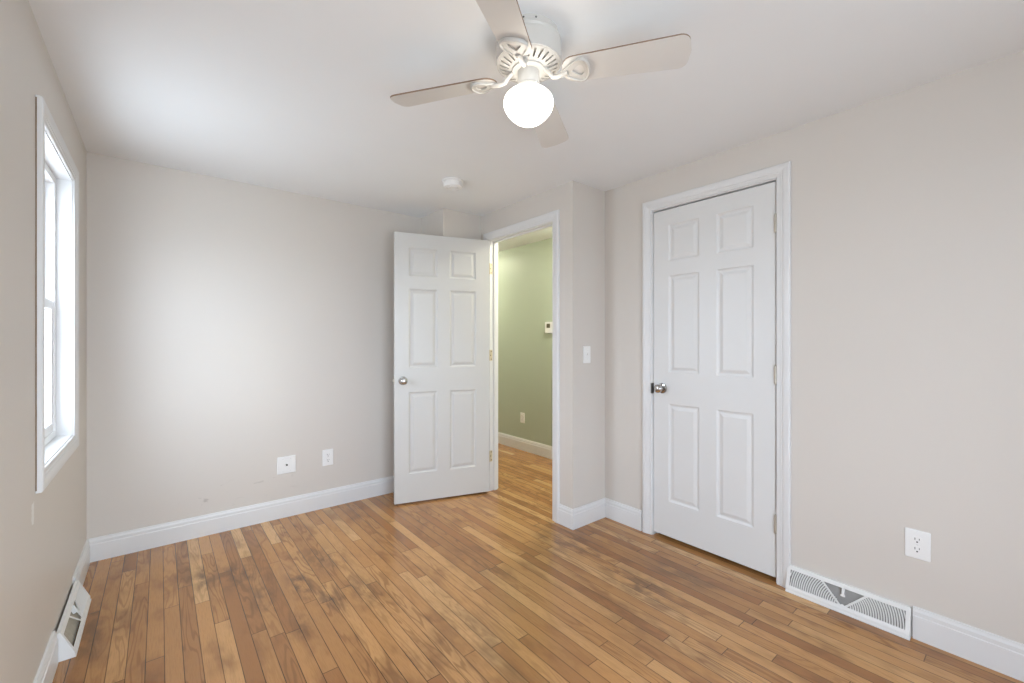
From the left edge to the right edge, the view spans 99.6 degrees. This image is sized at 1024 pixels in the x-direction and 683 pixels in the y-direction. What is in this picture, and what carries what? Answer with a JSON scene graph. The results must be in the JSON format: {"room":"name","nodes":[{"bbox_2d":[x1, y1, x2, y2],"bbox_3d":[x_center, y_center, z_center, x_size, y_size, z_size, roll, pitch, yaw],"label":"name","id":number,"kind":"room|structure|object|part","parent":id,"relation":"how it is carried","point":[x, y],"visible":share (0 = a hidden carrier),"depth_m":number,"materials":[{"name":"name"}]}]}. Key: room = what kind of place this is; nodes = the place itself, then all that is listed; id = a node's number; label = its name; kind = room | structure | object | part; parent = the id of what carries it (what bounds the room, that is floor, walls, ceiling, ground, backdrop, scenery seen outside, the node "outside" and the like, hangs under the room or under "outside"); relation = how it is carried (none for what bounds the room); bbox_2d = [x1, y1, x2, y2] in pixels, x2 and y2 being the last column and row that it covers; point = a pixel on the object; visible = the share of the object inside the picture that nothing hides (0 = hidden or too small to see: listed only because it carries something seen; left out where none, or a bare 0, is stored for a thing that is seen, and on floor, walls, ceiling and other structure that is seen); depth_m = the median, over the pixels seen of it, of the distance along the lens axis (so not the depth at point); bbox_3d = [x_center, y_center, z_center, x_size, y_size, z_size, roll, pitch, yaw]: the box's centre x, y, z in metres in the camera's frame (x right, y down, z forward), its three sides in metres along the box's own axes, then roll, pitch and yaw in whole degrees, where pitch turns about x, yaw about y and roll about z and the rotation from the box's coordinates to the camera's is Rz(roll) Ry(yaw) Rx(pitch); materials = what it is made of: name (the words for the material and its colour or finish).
{"room":"empty bedroom","nodes":[
{"label":"empty bedroom","id":0,"kind":"room"},
{"bbox_2d":[0,0,86,682],"bbox_3d":[-1.053,0.085,0.700,0.120,2.270,4.496,0,0,-39],"label":"wall","id":1,"kind":"structure","parent":0,"point":[43,536],"depth_m":1.29,"materials":[{"name":"beige paint"}]},
{"bbox_2d":[33,631,57,682],"bbox_3d":[-0.692,1.156,0.364,0.016,0.128,3.278,0,0,-39],"label":"baseboard","id":2,"kind":"structure","parent":1,"relation":"attached to","point":[46,671],"depth_m":1.52,"materials":[{"name":"white paint"}]},
{"bbox_2d":[35,94,78,493],"bbox_3d":[-1.850,-0.155,1.687,0.148,1.299,0.813,0,0,-39],"label":"window","id":3,"kind":"structure","parent":1,"relation":"in","point":[56,172],"depth_m":1.92,"materials":[{"name":"white paint"}]},
{"bbox_3d":[-1.860,0.109,1.679,0.028,0.578,0.617,0,0,-39],"label":"sash","id":4,"kind":"part","parent":3,"relation":"part of","materials":[{"name":"white plastic"}]},
{"bbox_3d":[-1.877,-0.155,1.665,0.080,1.164,0.677,0,0,-39],"label":"vinyl frame","id":5,"kind":"part","parent":3,"relation":"part of","materials":[{"name":"white plastic"}]},
{"bbox_2d":[73,539,89,584],"bbox_3d":[-2.188,1.156,2.202,0.016,0.128,0.494,0,0,-39],"label":"baseboard","id":6,"kind":"structure","parent":1,"relation":"attached to","point":[83,564],"depth_m":2.20,"materials":[{"name":"white paint"}]},
{"bbox_2d":[87,152,480,538],"bbox_3d":[-1.369,0.085,3.031,2.572,2.270,0.481,0,0,-39],"label":"wall","id":7,"kind":"structure","parent":0,"point":[234,328],"depth_m":2.79,"materials":[{"name":"beige paint"}]},
{"bbox_2d":[88,476,393,562],"bbox_3d":[-1.554,1.156,3.026,2.039,0.128,0.016,0,0,-39],"label":"baseboard","id":8,"kind":"structure","parent":7,"relation":"attached to","point":[135,540],"depth_m":2.79,"materials":[{"name":"white paint"}]},
{"bbox_2d":[277,455,295,474],"bbox_3d":[-1.569,0.860,3.014,0.118,0.118,0.016,0,0,-39],"label":"cable plate","id":9,"kind":"object","parent":7,"relation":"attached to","point":[287,464],"visible":1,"depth_m":3.01,"materials":[{"name":"white plastic"}]},
{"bbox_2d":[322,449,332,465],"bbox_3d":[-1.357,0.855,3.191,0.076,0.118,0.008,0,0,-39],"label":"wall outlet","id":10,"kind":"object","parent":7,"relation":"attached to","point":[327,455],"visible":1,"depth_m":3.19,"materials":[{"name":"white plastic"}]},
{"bbox_2d":[498,238,551,445],"bbox_3d":[0.072,0.070,5.022,0.120,2.300,3.800,0,0,-39],"label":"wall","id":11,"kind":"structure","parent":0,"point":[525,271],"depth_m":4.84,"materials":[{"name":"green paint"}]},
{"bbox_2d":[520,412,524,422],"bbox_3d":[0.117,0.858,4.865,0.008,0.115,0.071,0,0,-39],"label":"wall outlet","id":12,"kind":"object","parent":11,"relation":"attached to","point":[522,415],"visible":1,"depth_m":4.86,"materials":[{"name":"white plastic"}]},
{"bbox_2d":[498,432,551,458],"bbox_3d":[0.035,1.156,4.960,0.016,0.128,3.550,0,0,-39],"label":"baseboard","id":13,"kind":"structure","parent":11,"relation":"attached to","point":[529,446],"depth_m":4.80,"materials":[{"name":"white paint"}]},
{"bbox_2d":[545,322,551,332],"bbox_3d":[0.392,-0.146,4.511,0.028,0.118,0.118,0,0,-39],"label":"thermostat","id":14,"kind":"object","parent":11,"relation":"attached to","point":[548,325],"visible":0.79,"depth_m":4.51,"materials":[{"name":"white plastic"}]},
{"bbox_2d":[28,0,1023,251],"bbox_3d":[-0.375,-1.125,2.679,3.830,0.150,6.870,0,0,-39],"label":"ceiling","id":15,"kind":"structure","parent":0,"point":[293,96],"depth_m":1.75,"materials":[{"name":"paint"}]},
{"bbox_2d":[442,177,463,190],"bbox_3d":[-0.387,-1.025,2.833,0.140,0.050,0.140,0,0,-39],"label":"smoke detector","id":16,"kind":"object","parent":15,"relation":"attached to","point":[450,183],"visible":1,"depth_m":2.79,"materials":[{"name":"white plastic"}]},
{"bbox_2d":[390,0,690,147],"bbox_3d":[0.057,-0.898,1.488,0.792,0.303,0.792,0,0,-29],"label":"ceiling fan","id":17,"kind":"object","parent":15,"relation":"hanging from","point":[528,46],"visible":1,"depth_m":1.42,"materials":[{"name":"white metal"}]},
{"bbox_3d":[-0.251,-0.907,1.571,0.404,0.035,0.124,0,0,19],"label":"blade","id":18,"kind":"part","parent":17,"relation":"part of","materials":[{"name":"laminate"}]},
{"bbox_3d":[-0.027,-0.907,1.180,0.124,0.035,0.404,0,0,19],"label":"blade","id":19,"kind":"part","parent":17,"relation":"part of","materials":[{"name":"laminate"}]},
{"bbox_3d":[0.057,-0.807,1.488,0.171,0.121,0.171,0,0,-39],"label":"globe","id":20,"kind":"part","parent":17,"relation":"part of","materials":[{"name":"white glass"}]},
{"bbox_3d":[0.140,-0.907,1.795,0.124,0.035,0.404,0,0,19],"label":"blade","id":21,"kind":"part","parent":17,"relation":"part of","materials":[{"name":"laminate"}]},
{"bbox_3d":[0.364,-0.907,1.404,0.404,0.035,0.124,0,0,19],"label":"blade","id":22,"kind":"part","parent":17,"relation":"part of","materials":[{"name":"laminate"}]},
{"bbox_2d":[52,443,1023,682],"bbox_3d":[-0.375,1.280,2.679,3.830,0.120,6.870,0,0,-39],"label":"floor","id":23,"kind":"structure","parent":0,"point":[482,587],"depth_m":1.95,"materials":[{"name":"brown wood"}]},
{"bbox_2d":[56,580,90,661],"bbox_3d":[-1.858,1.165,1.841,0.055,0.110,0.472,0,0,-39],"label":"floor vent","id":24,"kind":"object","parent":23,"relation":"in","point":[78,603],"visible":0.98,"depth_m":1.79,"materials":[{"name":"white metal"}]},
{"bbox_3d":[-1.861,1.139,1.839,0.030,0.035,0.017,0,0,-39],"label":"lever","id":25,"kind":"part","parent":24,"relation":"part of","materials":[{"name":"white metal"}]},
{"bbox_2d":[75,585,87,615],"bbox_3d":[-1.933,1.158,1.937,0.033,0.064,0.200,0,0,-39],"label":"grille","id":26,"kind":"object","parent":24,"relation":"attached to","point":[81,595],"depth_m":1.94,"materials":[{"name":"white metal"}]},
{"bbox_2d":[481,181,604,508],"bbox_3d":[0.237,0.085,3.371,0.449,2.270,1.059,0,0,-39],"label":"wall","id":27,"kind":"structure","parent":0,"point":[581,206],"depth_m":2.90,"materials":[{"name":"beige paint"}]},
{"bbox_2d":[393,232,488,504],"bbox_3d":[-0.535,0.196,3.358,0.763,2.020,0.163,0,0,-23],"label":"door","id":28,"kind":"structure","parent":27,"relation":"in","point":[441,380],"depth_m":3.34,"materials":[{"name":"white paint"}]},
{"bbox_3d":[-0.799,0.292,3.189,0.054,0.054,0.054,0,0,-23],"label":"knob","id":29,"kind":"part","parent":28,"relation":"part of","materials":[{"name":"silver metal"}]},
{"bbox_2d":[483,209,559,522],"bbox_3d":[0.081,0.167,3.273,0.120,2.108,0.867,0,0,-39],"label":"door frame","id":30,"kind":"structure","parent":27,"relation":"attached to","point":[551,219],"depth_m":3.23,"materials":[{"name":"white paint"}]},
{"bbox_2d":[558,504,572,529],"bbox_3d":[0.358,1.156,2.854,0.016,0.128,0.134,0,0,-39],"label":"baseboard","id":31,"kind":"structure","parent":27,"relation":"attached to","point":[565,514],"depth_m":2.85,"materials":[{"name":"white paint"}]},
{"bbox_2d":[583,346,589,362],"bbox_3d":[0.506,0.088,2.897,0.070,0.115,0.016,0,0,-39],"label":"light switch","id":32,"kind":"object","parent":27,"relation":"attached to","point":[586,349],"visible":1,"depth_m":2.89,"materials":[{"name":"white plastic"}]},
{"bbox_2d":[573,498,605,529],"bbox_3d":[0.523,1.156,2.912,0.344,0.128,0.016,0,0,-39],"label":"baseboard","id":33,"kind":"structure","parent":27,"relation":"attached to","point":[591,512],"depth_m":2.90,"materials":[{"name":"white paint"}]},
{"bbox_2d":[605,51,1023,643],"bbox_3d":[1.635,0.085,1.914,0.120,2.270,2.986,0,0,-39],"label":"wall","id":34,"kind":"structure","parent":0,"point":[907,206],"depth_m":1.84,"materials":[{"name":"beige paint"}]},
{"bbox_2d":[605,498,641,530],"bbox_3d":[0.741,1.156,2.905,0.016,0.128,0.302,0,0,-39],"label":"baseboard","id":35,"kind":"structure","parent":34,"relation":"attached to","point":[627,515],"depth_m":2.89,"materials":[{"name":"white paint"}]},
{"bbox_2d":[654,182,776,576],"bbox_3d":[1.107,0.193,2.450,0.099,2.007,0.706,0,0,-39],"label":"door","id":36,"kind":"structure","parent":34,"relation":"in","point":[715,367],"depth_m":2.42,"materials":[{"name":"white paint"}]},
{"bbox_3d":[0.905,0.290,2.663,0.054,0.054,0.054,0,0,-39],"label":"knob","id":37,"kind":"part","parent":36,"relation":"part of","materials":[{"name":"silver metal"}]},
{"bbox_2d":[642,161,790,587],"bbox_3d":[1.153,0.167,2.492,0.138,2.108,0.840,0,0,-39],"label":"door frame","id":38,"kind":"structure","parent":34,"relation":"attached to","point":[780,174],"depth_m":2.19,"materials":[{"name":"white paint"}]},
{"bbox_3d":[0.887,0.295,2.735,0.022,0.065,0.008,0,0,-39],"label":"strike plate","id":39,"kind":"part","parent":38,"relation":"part of","materials":[{"name":"metal"}]},
{"bbox_2d":[785,564,911,640],"bbox_3d":[1.496,1.160,1.953,0.044,0.121,0.453,0,0,-39],"label":"air vent","id":40,"kind":"object","parent":34,"relation":"in","point":[883,613],"visible":1,"depth_m":1.93,"materials":[{"name":"white metal"}]},
{"bbox_2d":[790,570,836,602],"bbox_3d":[1.420,1.152,2.042,0.024,0.073,0.192,0,0,-39],"label":"grille","id":41,"kind":"object","parent":40,"relation":"attached to","point":[818,587],"depth_m":2.04,"materials":[{"name":"white metal"}]},
{"bbox_3d":[1.497,1.130,1.953,0.026,0.037,0.017,0,0,-39],"label":"lever","id":42,"kind":"part","parent":40,"relation":"part of","materials":[{"name":"white metal"}]},
{"bbox_2d":[849,597,905,628],"bbox_3d":[1.567,1.152,1.860,0.024,0.073,0.192,0,0,-39],"label":"grille","id":43,"kind":"object","parent":40,"relation":"attached to","point":[885,612],"depth_m":1.85,"materials":[{"name":"white metal"}]},
{"bbox_2d":[905,527,930,561],"bbox_3d":[1.664,0.834,1.776,0.008,0.118,0.079,0,0,-39],"label":"wall outlet","id":44,"kind":"object","parent":34,"relation":"attached to","point":[917,543],"visible":1,"depth_m":1.77,"materials":[{"name":"white plastic"}]},
{"bbox_2d":[912,545,922,553],"bbox_3d":[1.663,0.854,1.775,0.004,0.028,0.034,0,0,-39],"label":"receptacle","id":45,"kind":"object","parent":44,"relation":"attached to","point":[916,549],"depth_m":1.77,"materials":[{"name":"white plastic"}]},
{"bbox_2d":[912,536,922,543],"bbox_3d":[1.663,0.815,1.775,0.004,0.028,0.034,0,0,-39],"label":"receptacle","id":46,"kind":"object","parent":44,"relation":"attached to","point":[915,539],"depth_m":1.77,"materials":[{"name":"white plastic"}]},
{"bbox_2d":[913,606,1023,681],"bbox_3d":[2.051,1.156,1.295,0.016,0.128,1.260,0,0,-39],"label":"baseboard","id":47,"kind":"structure","parent":34,"relation":"attached to","point":[1000,654],"depth_m":1.65,"materials":[{"name":"white paint"}]}
]}

